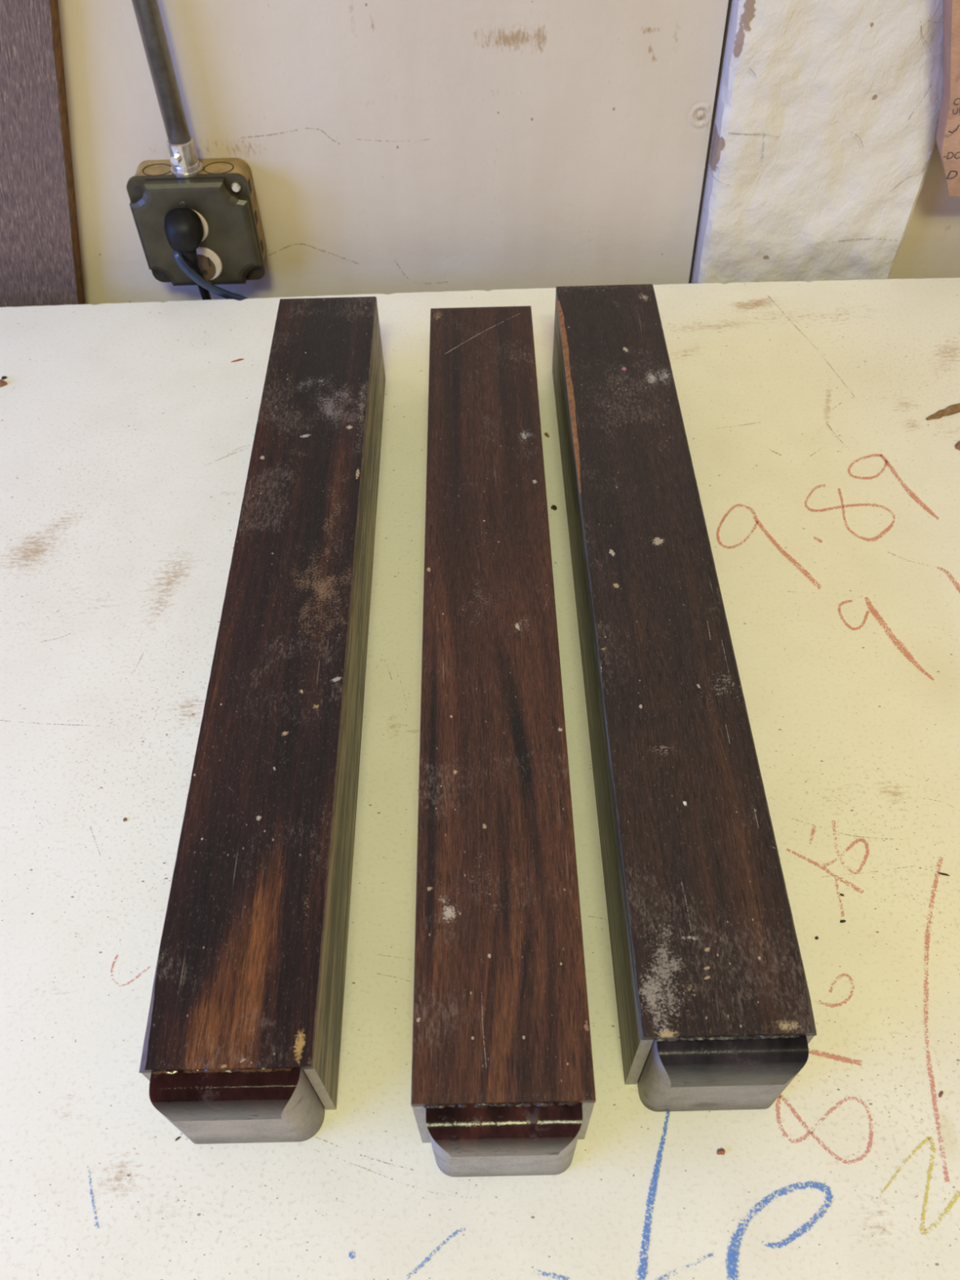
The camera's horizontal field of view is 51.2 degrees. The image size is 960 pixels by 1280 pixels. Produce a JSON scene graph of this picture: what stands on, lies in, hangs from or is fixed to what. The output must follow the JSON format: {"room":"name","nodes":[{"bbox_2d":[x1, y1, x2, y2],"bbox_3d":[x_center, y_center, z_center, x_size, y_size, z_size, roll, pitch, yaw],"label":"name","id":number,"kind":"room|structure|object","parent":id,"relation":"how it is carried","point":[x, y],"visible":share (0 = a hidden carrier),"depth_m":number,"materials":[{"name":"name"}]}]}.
{"room":"woodworking workshop","nodes":[
{"label":"woodworking workshop","id":0,"kind":"room"},
{"bbox_2d":[57,0,959,305],"bbox_3d":[-0.021,-0.714,0.569,4.400,2.780,0.090,-2,52,0],"label":"wall","id":1,"kind":"structure","parent":0,"point":[388,147],"depth_m":0.85,"materials":[{"name":"beige paint"}]},
{"bbox_2d":[131,0,203,177],"bbox_3d":[-0.265,-0.954,0.142,0.027,1.804,0.030,-2,52,0],"label":"conduit","id":2,"kind":"object","parent":1,"relation":"attached to","point":[180,144],"visible":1,"depth_m":0.79,"materials":[{"name":"metal"}]},
{"bbox_2d":[126,157,266,285],"bbox_3d":[-0.248,-0.368,0.889,0.102,0.097,0.048,-2,52,0],"label":"junction box","id":3,"kind":"object","parent":1,"relation":"attached to","point":[232,250],"visible":0.84,"depth_m":0.86,"materials":[{"name":"black metal"}]},
{"bbox_2d":[191,208,208,241],"bbox_3d":[-0.252,-0.359,0.868,0.033,0.033,0.005,-2,52,0],"label":"receptacle","id":4,"kind":"object","parent":3,"relation":"attached to","point":[202,213],"depth_m":0.86,"materials":[{"name":"white plastic"}]},
{"bbox_2d":[164,208,249,300],"bbox_3d":[-0.214,-0.254,1.001,0.108,0.379,0.035,-14,53,-10],"label":"power cord","id":5,"kind":"object","parent":3,"relation":"attached to","point":[183,227],"visible":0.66,"depth_m":0.86,"materials":[{"name":"black rubber"}]},
{"bbox_2d":[196,246,222,280],"bbox_3d":[-0.247,-0.337,0.895,0.033,0.033,0.006,-2,52,0],"label":"receptacle","id":6,"kind":"object","parent":3,"relation":"attached to","point":[209,258],"depth_m":0.89,"materials":[{"name":"white plastic"}]},
{"bbox_2d":[692,0,943,284],"bbox_3d":[0.280,-0.675,0.531,0.240,2.780,0.031,-2,52,0],"label":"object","id":7,"kind":"structure","parent":1,"relation":"attached to","point":[824,144],"depth_m":0.84,"materials":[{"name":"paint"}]},
{"bbox_2d":[935,0,959,196],"bbox_3d":[0.433,-0.452,0.769,0.231,0.232,0.035,-2,52,0],"label":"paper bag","id":8,"kind":"object","parent":1,"relation":"attached to","point":[948,133],"visible":1,"depth_m":0.80,"materials":[{"name":"brown paper"}]},
{"bbox_3d":[0.043,1.443,0.707,6.000,0.100,3.800,-2,52,0],"label":"floor","id":9,"kind":"structure","parent":0,"visible":0},
{"bbox_2d":[0,0,84,306],"bbox_3d":[-0.551,-0.197,1.116,0.543,1.300,0.022,-2,52,0],"label":"plank","id":10,"kind":"object","parent":9,"relation":"on","point":[41,265],"visible":0.22,"depth_m":0.85,"materials":[{"name":"brown wood"}]},
{"bbox_2d":[0,277,959,1279],"bbox_3d":[0.008,0.280,0.996,2.000,0.880,0.828,-2,52,0],"label":"workbench","id":11,"kind":"object","parent":9,"relation":"on","point":[829,496],"visible":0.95,"depth_m":0.59,"materials":[{"name":"beige laminate"}]},
{"bbox_2d":[0,379,7,386],"bbox_3d":[-0.399,-0.213,0.830,0.012,0.005,0.006,-18,54,-12],"label":"chip","id":12,"kind":"object","parent":11,"relation":"on","point":[2,383],"visible":1,"depth_m":0.83,"materials":[{"name":"orange wood"}]},
{"bbox_2d":[231,358,244,362],"bbox_3d":[-0.205,-0.236,0.846,0.011,0.001,0.002,-18,54,-13],"label":"flake","id":13,"kind":"object","parent":11,"relation":"on","point":[239,359],"visible":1,"depth_m":0.84,"materials":[{"name":"wood"}]},
{"bbox_2d":[138,296,385,1143],"bbox_3d":[-0.111,-0.013,0.621,0.074,0.076,0.576,-1,52,0],"label":"wooden beam","id":14,"kind":"structure","parent":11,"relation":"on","point":[242,1041],"depth_m":0.51,"materials":[{"name":"brown wood"}]},
{"bbox_2d":[410,306,595,1177],"bbox_3d":[0.006,-0.003,0.611,0.076,0.076,0.576,-1,52,0],"label":"wooden beam","id":15,"kind":"structure","parent":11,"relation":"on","point":[503,1084],"depth_m":0.50,"materials":[{"name":"brown wood"}]},
{"bbox_2d":[551,505,556,510],"bbox_3d":[0.054,-0.097,0.730,0.004,0.003,0.004,-2,52,0],"label":"crumb","id":16,"kind":"object","parent":11,"relation":"on","point":[553,507],"visible":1,"depth_m":0.73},
{"bbox_2d":[551,284,817,1111],"bbox_3d":[0.103,-0.024,0.624,0.076,0.078,0.571,-1,52,0],"label":"wooden beam","id":17,"kind":"structure","parent":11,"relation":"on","point":[715,1012],"depth_m":0.52,"materials":[{"name":"brown wood"}]},
{"bbox_2d":[716,1148,724,1155],"bbox_3d":[0.112,0.238,0.466,0.004,0.002,0.002,-2,52,0],"label":"crumb","id":18,"kind":"object","parent":11,"relation":"on","point":[722,1151],"visible":1,"depth_m":0.47,"materials":[{"name":"orange wood"}]},
{"bbox_2d":[925,403,959,420],"bbox_3d":[0.376,-0.183,0.788,0.058,0.006,0.008,-20,54,-14],"label":"splinter","id":19,"kind":"object","parent":11,"relation":"on","point":[953,409],"visible":1,"depth_m":0.78,"materials":[{"name":"brown wood"}]},
{"bbox_2d":[937,872,949,875],"bbox_3d":[0.255,0.128,0.550,0.006,0.001,0.001,10,53,9],"label":"wood sliver","id":20,"kind":"object","parent":11,"relation":"on","point":[941,873],"visible":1,"depth_m":0.55,"materials":[{"name":"beige wood"}]},
{"bbox_2d":[955,440,959,450],"bbox_3d":[0.371,-0.148,0.759,0.019,0.008,0.010,18,54,15],"label":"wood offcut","id":21,"kind":"object","parent":11,"relation":"on","point":[957,445],"visible":1,"depth_m":0.76,"materials":[{"name":"beige wood"}]}
]}

